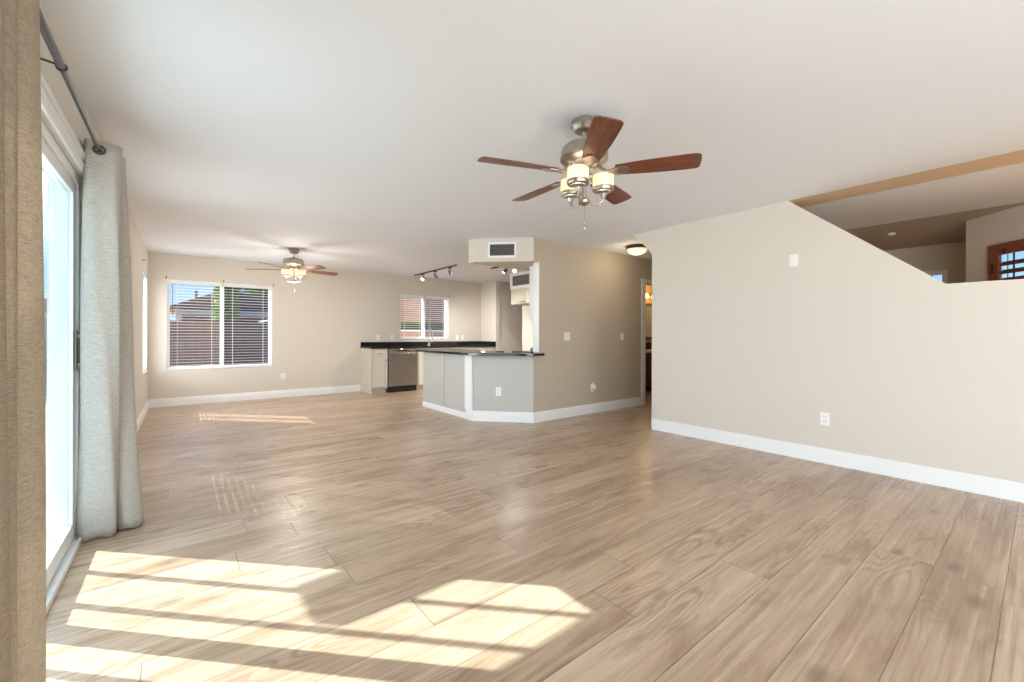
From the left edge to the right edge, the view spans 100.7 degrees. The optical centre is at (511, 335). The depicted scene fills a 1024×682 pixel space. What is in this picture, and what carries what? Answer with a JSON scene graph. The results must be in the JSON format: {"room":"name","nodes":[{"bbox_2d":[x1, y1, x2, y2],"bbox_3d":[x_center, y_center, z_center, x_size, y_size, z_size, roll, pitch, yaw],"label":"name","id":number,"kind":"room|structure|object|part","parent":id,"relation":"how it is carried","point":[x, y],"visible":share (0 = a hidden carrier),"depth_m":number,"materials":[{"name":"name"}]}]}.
{"room":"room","nodes":[
{"label":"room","id":0,"kind":"room"},
{"bbox_2d":[39,0,147,543],"bbox_3d":[-1.674,-0.077,1.320,0.150,2.440,13.350,0,0,-38],"label":"wall","id":1,"kind":"structure","parent":0,"point":[53,77],"depth_m":2.33,"materials":[{"name":"beige paint"}]},
{"bbox_2d":[41,120,81,613],"bbox_3d":[-1.922,0.127,1.666,0.142,2.028,1.799,0,0,-38],"label":"door","id":2,"kind":"structure","parent":1,"relation":"in","point":[62,547],"depth_m":2.30,"materials":[{"name":"white glass"}]},
{"bbox_3d":[-2.378,0.082,2.338,0.042,0.220,0.030,0,0,-39],"label":"handle","id":3,"kind":"part","parent":2,"relation":"part of","materials":[{"name":"grey metal"}]},
{"bbox_2d":[41,73,84,173],"bbox_3d":[-1.867,0.083,1.709,0.022,2.120,1.930,0,0,-38],"label":"trim","id":4,"kind":"structure","parent":1,"relation":"attached to","point":[50,106],"depth_m":1.86,"materials":[{"name":"white paint"}]},
{"bbox_2d":[40,8,101,151],"bbox_3d":[-1.592,-1.012,1.414,0.099,0.070,2.998,0,0,-38],"label":"curtain rod","id":5,"kind":"object","parent":1,"relation":"attached to","point":[45,31],"visible":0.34,"depth_m":1.58,"materials":[{"name":"grey metal"}]},
{"bbox_2d":[0,0,45,681],"bbox_3d":[-1.079,0.042,0.785,0.117,2.194,1.168,0,0,-38],"label":"curtain","id":6,"kind":"object","parent":5,"relation":"hanging from","point":[22,320],"visible":1,"depth_m":1.14,"materials":[{"name":"beige fabric"}]},
{"bbox_3d":[-2.069,-1.008,2.083,0.021,0.021,1.280,0,0,-38],"label":"rod","id":7,"kind":"part","parent":5,"relation":"part of","materials":[{"name":"grey metal"}]},
{"bbox_2d":[75,138,143,541],"bbox_3d":[-2.339,0.039,2.436,0.262,2.194,0.331,0,0,-6],"label":"curtain","id":8,"kind":"object","parent":5,"relation":"hanging from","point":[109,493],"visible":1,"depth_m":2.35,"materials":[{"name":"grey fabric"}]},
{"bbox_2d":[136,400,148,431],"bbox_3d":[-4.072,1.070,4.554,0.016,0.135,5.256,0,0,-38],"label":"baseboard","id":9,"kind":"structure","parent":1,"relation":"attached to","point":[143,412],"depth_m":5.58,"materials":[{"name":"white paint"}]},
{"bbox_2d":[143,270,147,373],"bbox_3d":[-5.357,-0.190,6.114,0.148,1.449,0.801,0,0,-39],"label":"window","id":10,"kind":"structure","parent":1,"relation":"in","point":[145,282],"depth_m":6.45,"materials":[{"name":"white plastic"}]},
{"bbox_2d":[143,271,145,370],"bbox_3d":[-5.339,-0.198,6.128,0.066,1.419,0.781,0,0,-39],"label":"window blind","id":11,"kind":"object","parent":10,"relation":"attached to","point":[144,274],"visible":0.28,"depth_m":6.28,"materials":[{"name":"white plastic"}]},
{"bbox_2d":[148,252,480,400],"bbox_3d":[-2.115,-0.078,9.563,9.600,2.440,0.150,0,0,-39],"label":"wall","id":12,"kind":"structure","parent":0,"point":[319,329],"depth_m":8.03,"materials":[{"name":"beige paint"}]},
{"bbox_2d":[166,279,271,369],"bbox_3d":[-4.963,-0.172,7.273,1.489,1.454,0.137,0,0,-39],"label":"window","id":13,"kind":"structure","parent":12,"relation":"in","point":[167,284],"depth_m":7.27,"materials":[{"name":"white plastic"}]},
{"bbox_2d":[167,280,220,368],"bbox_3d":[-5.241,-0.180,7.017,0.717,1.424,0.067,0,0,-39],"label":"window blind","id":14,"kind":"object","parent":13,"relation":"attached to","point":[172,282],"visible":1,"depth_m":7.00,"materials":[{"name":"white plastic"}]},
{"bbox_3d":[-5.246,0.523,7.021,0.713,0.018,0.048,0,0,-39],"label":"rail","id":15,"kind":"part","parent":14,"relation":"part of","materials":[{"name":"white plastic"}]},
{"bbox_3d":[-4.949,0.547,7.253,1.489,0.016,0.086,0,0,-39],"label":"sill","id":16,"kind":"part","parent":13,"relation":"part of","materials":[{"name":"white paint"}]},
{"bbox_2d":[224,283,271,366],"bbox_3d":[-4.652,-0.179,7.486,0.717,1.424,0.067,0,0,-39],"label":"window blind","id":17,"kind":"object","parent":13,"relation":"attached to","point":[225,284],"visible":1,"depth_m":7.45,"materials":[{"name":"white plastic"}]},
{"bbox_3d":[-4.657,0.524,7.490,0.713,0.018,0.048,0,0,-39],"label":"rail","id":18,"kind":"part","parent":17,"relation":"part of","materials":[{"name":"white plastic"}]},
{"bbox_2d":[149,385,360,407],"bbox_3d":[-4.377,1.069,7.659,3.298,0.135,0.016,0,0,-39],"label":"baseboard","id":19,"kind":"structure","parent":12,"relation":"attached to","point":[192,400],"depth_m":7.45,"materials":[{"name":"white paint"}]},
{"bbox_2d":[361,341,480,345],"bbox_3d":[-1.930,0.182,9.598,2.965,0.090,0.024,0,0,-39],"label":"backsplash","id":20,"kind":"structure","parent":12,"relation":"attached to","point":[437,342],"depth_m":9.48,"materials":[{"name":"black stone"}]},
{"bbox_2d":[400,294,448,338],"bbox_3d":[-1.993,-0.405,9.636,1.199,0.974,0.137,0,0,-39],"label":"window","id":21,"kind":"structure","parent":12,"relation":"in","point":[446,302],"depth_m":9.83,"materials":[{"name":"white plastic"}]},
{"bbox_2d":[400,295,423,337],"bbox_3d":[-2.214,-0.413,9.425,0.572,0.944,0.067,0,0,-39],"label":"window blind","id":22,"kind":"object","parent":21,"relation":"attached to","point":[401,296],"visible":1,"depth_m":9.41,"materials":[{"name":"white plastic"}]},
{"bbox_3d":[-1.978,0.074,9.616,1.199,0.016,0.086,0,0,-39],"label":"sill","id":23,"kind":"part","parent":21,"relation":"part of","materials":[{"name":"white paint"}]},
{"bbox_2d":[425,296,447,337],"bbox_3d":[-1.738,-0.412,9.804,0.572,0.944,0.067,0,0,-39],"label":"window blind","id":24,"kind":"object","parent":21,"relation":"attached to","point":[426,297],"visible":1,"depth_m":9.78,"materials":[{"name":"white plastic"}]},
{"bbox_2d":[481,281,499,350],"bbox_3d":[-0.532,-0.074,10.328,0.120,2.440,0.625,0,0,-39],"label":"wall","id":25,"kind":"structure","parent":0,"point":[490,291],"depth_m":10.21,"materials":[{"name":"beige paint"}]},
{"bbox_2d":[481,341,495,344],"bbox_3d":[-0.579,0.185,10.268,0.024,0.090,0.609,0,0,-39],"label":"backsplash","id":26,"kind":"structure","parent":25,"relation":"attached to","point":[482,342],"depth_m":10.23,"materials":[{"name":"black stone"}]},
{"bbox_2d":[469,237,533,270],"bbox_3d":[0.787,-1.136,6.434,2.960,0.310,0.705,0,0,-39],"label":"wall","id":27,"kind":"structure","parent":0,"point":[478,248],"depth_m":5.66,"materials":[{"name":"beige paint"}]},
{"bbox_2d":[488,242,515,257],"bbox_3d":[-0.131,-1.136,5.630,0.383,0.205,0.009,0,0,7],"label":"air vent","id":28,"kind":"object","parent":27,"relation":"in","point":[495,249],"visible":1,"depth_m":5.63,"materials":[{"name":"white plastic"}]},
{"bbox_2d":[473,356,532,411],"bbox_3d":[-0.183,0.706,5.704,0.940,0.882,0.198,0,0,19],"label":"wall","id":29,"kind":"structure","parent":0,"point":[513,374],"depth_m":5.65,"materials":[{"name":"grey paint"}]},
{"bbox_2d":[465,355,472,409],"bbox_3d":[-0.589,0.636,5.779,0.022,0.740,0.174,0,0,-39],"label":"trim","id":30,"kind":"structure","parent":29,"relation":"attached to","point":[468,358],"depth_m":5.75,"materials":[{"name":"white paint"}]},
{"bbox_2d":[496,387,500,395],"bbox_3d":[-0.181,0.747,5.656,0.072,0.115,0.009,0,0,9],"label":"wall outlet","id":31,"kind":"object","parent":29,"relation":"attached to","point":[498,389],"visible":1,"depth_m":5.65,"materials":[{"name":"white plastic"}]},
{"bbox_2d":[462,352,544,355],"bbox_3d":[-0.133,0.248,5.661,1.134,0.032,0.372,0,0,14],"label":"countertop","id":32,"kind":"structure","parent":29,"relation":"on","point":[463,353],"depth_m":5.51,"materials":[{"name":"black stone"}]},
{"bbox_2d":[465,397,641,422],"bbox_3d":[0.880,1.081,6.171,3.052,0.135,0.630,0,0,-24],"label":"baseboard","id":33,"kind":"structure","parent":29,"relation":"attached to","point":[493,416],"depth_m":5.78,"materials":[{"name":"white paint"}]},
{"bbox_2d":[500,281,521,351],"bbox_3d":[0.106,-0.073,10.526,1.125,2.440,0.100,0,0,-39],"label":"wall","id":34,"kind":"structure","parent":0,"point":[510,315],"depth_m":10.33,"materials":[{"name":"beige paint"}]},
{"bbox_2d":[522,305,532,350],"bbox_3d":[1.190,-0.070,8.366,0.080,2.440,2.990,0,0,-39],"label":"wall","id":35,"kind":"structure","parent":0,"point":[527,325],"depth_m":9.39,"materials":[{"name":"beige paint"}]},
{"bbox_2d":[510,271,528,289],"bbox_3d":[0.480,-1.125,8.713,0.598,0.332,0.920,0,0,-39],"label":"vent box","id":36,"kind":"object","parent":35,"relation":"attached to","point":[511,274],"visible":0.21,"depth_m":8.73,"materials":[{"name":"white paint"}]},
{"bbox_2d":[512,272,528,287],"bbox_3d":[0.179,-1.123,8.601,0.009,0.260,0.600,0,0,-39],"label":"air vent","id":37,"kind":"object","parent":36,"relation":"attached to","point":[518,280],"visible":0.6,"depth_m":8.62,"materials":[{"name":"white plastic"}]},
{"bbox_2d":[511,287,528,305],"bbox_3d":[0.464,-0.799,8.707,0.628,0.315,0.850,0,0,-39],"label":"upper cabinet","id":38,"kind":"object","parent":35,"relation":"attached to","point":[520,296],"visible":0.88,"depth_m":8.65,"materials":[{"name":"beige paint"}]},
{"bbox_3d":[0.118,-0.800,8.700,0.022,0.295,0.410,0,0,-39],"label":"door","id":39,"kind":"part","parent":38,"relation":"part of","materials":[{"name":"beige paint"}]},
{"bbox_3d":[0.380,-0.800,8.371,0.022,0.295,0.410,0,0,-39],"label":"door","id":40,"kind":"part","parent":38,"relation":"part of","materials":[{"name":"beige paint"}]},
{"bbox_2d":[40,0,1023,282],"bbox_3d":[2.005,-1.413,4.309,9.900,0.250,13.650,0,0,-39],"label":"ceiling","id":41,"kind":"structure","parent":0,"point":[349,135],"depth_m":2.47,"materials":[{"name":"white paint"}]},
{"bbox_2d":[249,248,337,292],"bbox_3d":[-3.300,-0.971,6.427,1.265,0.657,1.207,0,0,-27],"label":"ceiling fan","id":42,"kind":"object","parent":41,"relation":"hanging from","point":[293,263],"visible":1,"depth_m":6.31,"materials":[{"name":"brown wood"}]},
{"bbox_3d":[-3.692,-0.986,6.321,0.467,0.035,0.140,0,0,-9],"label":"blade","id":43,"kind":"part","parent":42,"relation":"part of","materials":[{"name":"brown wood"}]},
{"bbox_3d":[-3.348,-0.932,6.288,0.124,0.086,0.124,0,0,-45],"label":"lamp shade","id":44,"kind":"part","parent":42,"relation":"part of","materials":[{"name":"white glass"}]},
{"bbox_3d":[-3.279,-0.905,6.384,0.120,0.235,0.120,0,0,-45],"label":"light stem","id":45,"kind":"part","parent":42,"relation":"part of","materials":[{"name":"white glass"}]},
{"bbox_3d":[-3.161,-0.931,6.371,0.124,0.086,0.124,0,0,-45],"label":"lamp shade","id":46,"kind":"part","parent":42,"relation":"part of","materials":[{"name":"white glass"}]},
{"bbox_3d":[-2.907,-0.985,6.191,0.467,0.035,0.140,0,0,27],"label":"blade","id":47,"kind":"part","parent":42,"relation":"part of","materials":[{"name":"brown wood"}]},
{"bbox_3d":[-2.981,-0.985,6.677,0.467,0.035,0.140,0,0,-45],"label":"blade","id":48,"kind":"part","parent":42,"relation":"part of","materials":[{"name":"brown wood"}]},
{"bbox_2d":[414,265,456,280],"bbox_3d":[-1.548,-1.209,8.428,0.119,0.174,1.720,0,0,-40],"label":"track light","id":49,"kind":"object","parent":41,"relation":"attached to","point":[448,267],"visible":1,"depth_m":8.35,"materials":[{"name":"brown metal"}]},
{"bbox_3d":[-1.551,-1.285,8.425,0.034,0.021,1.720,0,0,-39],"label":"rail","id":50,"kind":"part","parent":49,"relation":"part of","materials":[{"name":"brown metal"}]},
{"bbox_2d":[491,267,516,273],"bbox_3d":[0.009,-1.205,7.609,0.114,0.174,1.300,0,0,-40],"label":"track light","id":51,"kind":"object","parent":41,"relation":"attached to","point":[505,270],"visible":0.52,"depth_m":7.76,"materials":[{"name":"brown metal"}]},
{"bbox_2d":[477,115,701,230],"bbox_3d":[0.387,-0.963,2.542,1.207,0.657,1.265,0,0,-19],"label":"ceiling fan","id":52,"kind":"object","parent":41,"relation":"hanging from","point":[579,157],"visible":1,"depth_m":2.45,"materials":[{"name":"brown wood"}]},
{"bbox_3d":[0.036,-0.978,2.425,0.467,0.035,0.140,0,0,-19],"label":"blade","id":53,"kind":"part","parent":52,"relation":"part of","materials":[{"name":"brown wood"}]},
{"bbox_3d":[0.184,-0.978,2.894,0.140,0.035,0.467,0,0,-37],"label":"blade","id":54,"kind":"part","parent":52,"relation":"part of","materials":[{"name":"brown wood"}]},
{"bbox_3d":[0.367,-0.923,2.656,0.124,0.086,0.124,0,0,35],"label":"lamp shade","id":55,"kind":"part","parent":52,"relation":"part of","materials":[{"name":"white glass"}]},
{"bbox_3d":[0.389,-0.829,2.639,0.135,0.086,0.080,0,0,35],"label":"light arm","id":56,"kind":"part","parent":52,"relation":"part of","materials":[{"name":"silver metal"}]},
{"bbox_3d":[0.398,-0.829,2.476,0.080,0.086,0.139,0,0,35],"label":"light arm","id":57,"kind":"part","parent":52,"relation":"part of","materials":[{"name":"silver metal"}]},
{"bbox_3d":[0.381,-0.923,2.452,0.124,0.086,0.124,0,0,35],"label":"lamp shade","id":58,"kind":"part","parent":52,"relation":"part of","materials":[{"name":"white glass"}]},
{"bbox_3d":[0.433,-0.896,2.558,0.120,0.235,0.120,0,0,35],"label":"light stem","id":59,"kind":"part","parent":52,"relation":"part of","materials":[{"name":"silver metal"}]},
{"bbox_3d":[0.524,-0.829,2.556,0.136,0.086,0.079,0,0,-21],"label":"light arm","id":60,"kind":"part","parent":52,"relation":"part of","materials":[{"name":"silver metal"}]},
{"bbox_3d":[0.438,-0.977,2.139,0.140,0.035,0.467,0,0,-1],"label":"blade","id":61,"kind":"part","parent":52,"relation":"part of","materials":[{"name":"brown wood"}]},
{"bbox_3d":[0.551,-0.923,2.566,0.124,0.086,0.124,0,0,35],"label":"lamp shade","id":62,"kind":"part","parent":52,"relation":"part of","materials":[{"name":"white glass"}]},
{"bbox_3d":[0.676,-0.976,2.899,0.140,0.035,0.467,0,0,35],"label":"blade","id":63,"kind":"part","parent":52,"relation":"part of","materials":[{"name":"brown wood"}]},
{"bbox_3d":[0.833,-0.976,2.433,0.467,0.035,0.140,0,0,17],"label":"blade","id":64,"kind":"part","parent":52,"relation":"part of","materials":[{"name":"brown wood"}]},
{"bbox_2d":[626,244,646,255],"bbox_3d":[1.800,-1.217,6.114,0.320,0.142,0.320,0,0,-39],"label":"flush ceiling light","id":65,"kind":"object","parent":41,"relation":"attached to","point":[634,249],"visible":0.92,"depth_m":6.01,"materials":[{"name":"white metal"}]},
{"bbox_3d":[1.800,-1.202,6.114,0.284,0.082,0.284,0,0,-39],"label":"lamp shade","id":66,"kind":"part","parent":65,"relation":"part of","materials":[{"name":"white glass"}]},
{"bbox_2d":[46,389,1023,681],"bbox_3d":[2.046,1.202,4.283,9.660,0.100,13.650,0,0,-39],"label":"floor","id":67,"kind":"structure","parent":0,"point":[359,536],"depth_m":2.13,"materials":[{"name":"brown wood"}]},
{"bbox_2d":[361,348,387,393],"bbox_3d":[-2.767,0.699,8.536,0.333,0.881,0.642,0,0,-39],"label":"base cabinet","id":68,"kind":"object","parent":67,"relation":"on","point":[374,362],"visible":1,"depth_m":8.34,"materials":[{"name":"beige paint"}]},
{"bbox_3d":[-2.906,0.699,8.451,0.010,0.881,0.602,0,0,-39],"label":"panel","id":69,"kind":"part","parent":68,"relation":"part of","materials":[{"name":"beige paint"}]},
{"bbox_3d":[-2.586,0.729,8.319,0.293,0.575,0.020,0,0,-39],"label":"door","id":70,"kind":"part","parent":68,"relation":"part of","materials":[{"name":"beige paint"}]},
{"bbox_3d":[-2.585,0.350,8.320,0.293,0.142,0.018,0,0,-39],"label":"drawer","id":71,"kind":"part","parent":68,"relation":"part of","materials":[{"name":"beige paint"}]},
{"bbox_2d":[387,348,417,392],"bbox_3d":[-2.373,0.701,8.825,0.630,0.874,0.638,0,0,-39],"label":"dishwasher","id":72,"kind":"object","parent":67,"relation":"on","point":[402,362],"visible":0.88,"depth_m":8.60,"materials":[{"name":"silver metal"}]},
{"bbox_3d":[-2.239,1.090,8.655,0.610,0.096,0.030,0,0,-39],"label":"kick plate","id":73,"kind":"part","parent":72,"relation":"part of","materials":[{"name":"black plastic"}]},
{"bbox_3d":[-2.212,0.303,8.623,0.616,0.067,0.048,0,0,-39],"label":"control panel","id":74,"kind":"part","parent":72,"relation":"part of","materials":[{"name":"silver metal"}]},
{"bbox_2d":[422,352,465,417],"bbox_3d":[-0.811,0.705,6.540,0.602,0.879,1.293,0,0,-39],"label":"base cabinet","id":75,"kind":"object","parent":67,"relation":"on","point":[443,374],"visible":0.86,"depth_m":6.32,"materials":[{"name":"grey paint"}]},
{"bbox_3d":[-1.220,0.669,6.601,0.014,0.810,0.677,0,0,-39],"label":"panel","id":76,"kind":"part","parent":75,"relation":"part of","materials":[{"name":"grey paint"}]},
{"bbox_3d":[-1.037,1.103,6.361,0.026,0.081,1.293,0,0,-39],"label":"toe moulding","id":77,"kind":"part","parent":75,"relation":"part of","materials":[{"name":"white paint"}]},
{"bbox_3d":[-0.816,0.670,6.093,0.014,0.810,0.600,0,0,-39],"label":"panel","id":78,"kind":"part","parent":75,"relation":"part of","materials":[{"name":"grey paint"}]},
{"bbox_2d":[415,349,503,354],"bbox_3d":[-0.859,0.246,6.587,0.740,0.032,1.463,0,0,-39],"label":"countertop","id":79,"kind":"structure","parent":75,"relation":"on","point":[444,351],"depth_m":6.49,"materials":[{"name":"black stone"}]},
{"bbox_2d":[416,347,494,389],"bbox_3d":[-1.355,0.702,9.659,1.988,0.881,0.642,0,0,-39],"label":"base cabinet","id":80,"kind":"object","parent":67,"relation":"on","point":[419,386],"visible":0.18,"depth_m":8.89,"materials":[{"name":"beige paint"}]},
{"bbox_3d":[-1.761,0.731,8.975,0.475,0.575,0.020,0,0,-39],"label":"door","id":81,"kind":"part","parent":80,"relation":"part of","materials":[{"name":"beige paint"}]},
{"bbox_2d":[360,345,495,348],"bbox_3d":[-1.744,0.244,9.357,2.975,0.032,0.634,0,0,-39],"label":"countertop","id":82,"kind":"structure","parent":80,"relation":"on","point":[431,346],"depth_m":8.90,"materials":[{"name":"black stone"}]},
{"bbox_2d":[428,329,432,345],"bbox_3d":[-1.797,0.041,9.358,0.117,0.373,0.200,0,0,-11],"label":"faucet","id":83,"kind":"object","parent":82,"relation":"on","point":[429,343],"visible":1,"depth_m":9.39,"materials":[{"name":"silver metal"}]},
{"bbox_3d":[-0.610,0.355,9.891,0.475,0.142,0.018,0,0,-39],"label":"drawer","id":84,"kind":"part","parent":80,"relation":"part of","materials":[{"name":"beige paint"}]},
{"bbox_2d":[645,343,651,390],"bbox_3d":[2.878,0.658,9.228,1.540,0.989,0.635,0,0,-39],"label":"bathroom vanity","id":85,"kind":"object","parent":67,"relation":"on","point":[648,357],"visible":0.23,"depth_m":8.82,"materials":[{"name":"brown wood"}]},
{"bbox_3d":[1.049,0.709,6.734,2.130,0.879,0.606,0,0,-39],"label":"base cabinet","id":86,"kind":"object","parent":67,"relation":"on","visible":0},
{"bbox_2d":[512,351,532,352],"bbox_3d":[1.039,0.250,6.739,2.160,0.032,0.628,0,0,-39],"label":"countertop","id":87,"kind":"structure","parent":86,"relation":"on","point":[512,351],"depth_m":6.17,"materials":[{"name":"black stone"}]},
{"bbox_2d":[530,237,651,411],"bbox_3d":[2.360,-0.068,7.312,5.400,2.440,0.117,0,0,-39],"label":"wall","id":88,"kind":"structure","parent":0,"point":[593,295],"depth_m":6.20,"materials":[{"name":"beige paint"}]},
{"bbox_2d":[529,266,532,319],"bbox_3d":[1.125,-0.599,6.578,2.050,0.758,0.271,0,0,-39],"label":"upper cabinet","id":89,"kind":"object","parent":88,"relation":"attached to","point":[530,267],"visible":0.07,"depth_m":6.00,"materials":[{"name":"white paint"}]},
{"bbox_3d":[0.445,-0.602,6.199,0.495,0.740,0.018,0,0,-39],"label":"door","id":90,"kind":"part","parent":89,"relation":"part of","materials":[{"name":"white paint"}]},
{"bbox_2d":[533,262,538,351],"bbox_3d":[0.322,-0.381,5.690,0.010,1.198,0.114,0,0,-39],"label":"trim","id":91,"kind":"structure","parent":88,"relation":"attached to","point":[536,264],"depth_m":5.68,"materials":[{"name":"white paint"}]},
{"bbox_2d":[564,332,569,340],"bbox_3d":[0.777,0.014,5.971,0.118,0.115,0.009,0,0,-39],"label":"light switch","id":92,"kind":"object","parent":88,"relation":"attached to","point":[566,334],"visible":1,"depth_m":5.97,"materials":[{"name":"white plastic"}]},
{"bbox_2d":[641,279,651,404],"bbox_3d":[2.497,0.102,7.412,0.970,2.100,0.131,0,0,-39],"label":"trim","id":93,"kind":"structure","parent":88,"relation":"attached to","point":[643,281],"depth_m":7.09,"materials":[{"name":"white paint"}]},
{"bbox_2d":[646,285,651,342],"bbox_3d":[2.308,-0.068,9.249,2.770,2.440,0.100,0,0,-39],"label":"wall","id":94,"kind":"structure","parent":0,"point":[648,287],"depth_m":9.90,"materials":[{"name":"brown paint"}]},
{"bbox_2d":[646,303,651,339],"bbox_3d":[3.169,-0.326,9.846,0.660,0.840,0.033,0,0,-39],"label":"bathroom mirror","id":95,"kind":"object","parent":94,"relation":"attached to","point":[648,305],"visible":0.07,"depth_m":9.85,"materials":[{"name":"brown mirror"}]},
{"bbox_2d":[634,201,1023,496],"bbox_3d":[4.047,-0.064,2.382,0.120,2.440,7.887,0,0,-39],"label":"wall","id":96,"kind":"structure","parent":0,"point":[907,365],"depth_m":3.80,"materials":[{"name":"beige paint"}]},
{"bbox_2d":[789,254,797,266],"bbox_3d":[2.665,-0.710,4.016,0.009,0.115,0.072,0,0,-39],"label":"wall control","id":97,"kind":"object","parent":96,"relation":"attached to","point":[793,259],"visible":1,"depth_m":4.01,"materials":[{"name":"white plastic"}]},
{"bbox_2d":[820,412,829,425],"bbox_3d":[2.816,0.752,3.822,0.009,0.115,0.072,0,0,-39],"label":"wall outlet","id":98,"kind":"object","parent":96,"relation":"attached to","point":[824,417],"visible":1,"depth_m":3.82,"materials":[{"name":"white plastic"}]},
{"bbox_2d":[652,418,1023,502],"bbox_3d":[4.095,1.088,2.309,0.111,0.135,7.510,0,0,-39],"label":"baseboard","id":99,"kind":"structure","parent":96,"relation":"attached to","point":[994,487],"depth_m":3.62,"materials":[{"name":"white paint"}]},
{"bbox_2d":[789,150,1023,206],"bbox_3d":[4.288,-1.408,2.260,0.340,0.250,7.600,0,0,-39],"label":"beam","id":100,"kind":"structure","parent":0,"point":[1016,157],"depth_m":3.48,"materials":[{"name":"beige paint"}]},
{"bbox_2d":[884,241,965,283],"bbox_3d":[5.559,-0.060,6.584,0.100,2.440,2.420,0,0,-39],"label":"wall","id":101,"kind":"structure","parent":0,"point":[950,256],"depth_m":5.95,"materials":[{"name":"beige paint"}]},
{"bbox_2d":[924,269,947,283],"bbox_3d":[5.805,-0.652,6.229,0.080,0.525,0.830,0,0,-39],"label":"window","id":102,"kind":"structure","parent":101,"relation":"in","point":[944,273],"depth_m":5.92,"materials":[{"name":"white paint"}]},
{"bbox_2d":[966,205,1023,281],"bbox_3d":[4.955,-0.062,3.154,0.120,2.440,3.200,0,0,6],"label":"wall","id":103,"kind":"structure","parent":0,"point":[1004,226],"depth_m":4.52,"materials":[{"name":"beige paint"}]},
{"bbox_2d":[988,239,1023,280],"bbox_3d":[4.957,-0.362,3.753,0.058,1.160,1.460,0,0,6],"label":"shutter","id":104,"kind":"object","parent":103,"relation":"attached to","point":[995,252],"visible":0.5,"depth_m":4.33,"materials":[{"name":"wood"}]},
{"bbox_3d":[4.991,-0.346,4.247,0.006,0.950,0.070,0,0,6],"label":"tilt rod","id":105,"kind":"part","parent":104,"relation":"part of","materials":[{"name":"brown wood"}]},
{"label":"outside","id":106,"kind":"structure","parent":0,"visible":0},
{"bbox_2d":[45,396,46,418],"bbox_3d":[-18.684,1.314,23.474,120.000,0.180,120.000,0,0,-39],"label":"ground","id":107,"kind":"structure","parent":106,"point":[45,396],"depth_m":7.68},
{"bbox_2d":[44,298,46,317],"bbox_3d":[-19.512,-0.223,18.978,5.900,2.850,6.800,0,0,-39],"label":"house","id":108,"kind":"structure","parent":107,"relation":"on","point":[45,299],"depth_m":16.11,"materials":[{"name":"beige paint"}]},
{"bbox_2d":[45,318,267,395],"bbox_3d":[-12.298,0.439,6.700,17.100,1.600,0.260,0,0,-39],"label":"wall","id":109,"kind":"structure","parent":107,"relation":"on","point":[181,345],"depth_m":10.48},
{"bbox_2d":[170,291,267,321],"bbox_3d":[-15.583,-0.714,28.174,11.300,3.850,10.500,0,0,-39],"label":"house","id":110,"kind":"structure","parent":107,"relation":"on","point":[181,313],"depth_m":23.30,"materials":[{"name":"white paint"}]},
{"bbox_2d":[211,286,240,321],"bbox_3d":[-11.197,-1.397,16.681,1.094,5.236,1.093,0,0,-39],"label":"cypress tree","id":111,"kind":"object","parent":107,"relation":"on","point":[227,318],"visible":0.3,"depth_m":16.45,"materials":[{"name":"green plant"}]},
{"bbox_2d":[238,288,267,301],"bbox_3d":[-11.402,-1.112,20.950,3.944,4.681,2.746,0,0,-39],"label":"leafy tree","id":112,"kind":"object","parent":107,"relation":"on","point":[263,294],"visible":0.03,"depth_m":20.09,"materials":[{"name":"green plant"}]},
{"bbox_2d":[401,298,443,336],"bbox_3d":[-0.407,-0.604,15.408,9.450,3.700,0.380,0,0,-39],"label":"brick house","id":113,"kind":"structure","parent":107,"relation":"on","point":[436,324],"depth_m":13.33,"materials":[{"name":"brick"}]},
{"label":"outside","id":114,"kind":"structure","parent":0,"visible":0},
{"bbox_2d":[46,419,46,491],"bbox_3d":[-3.150,1.270,0.116,3.620,0.140,13.700,0,0,-39],"label":"patio slab","id":115,"kind":"object","parent":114,"point":[46,419],"depth_m":4.23,"materials":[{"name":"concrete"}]}
]}

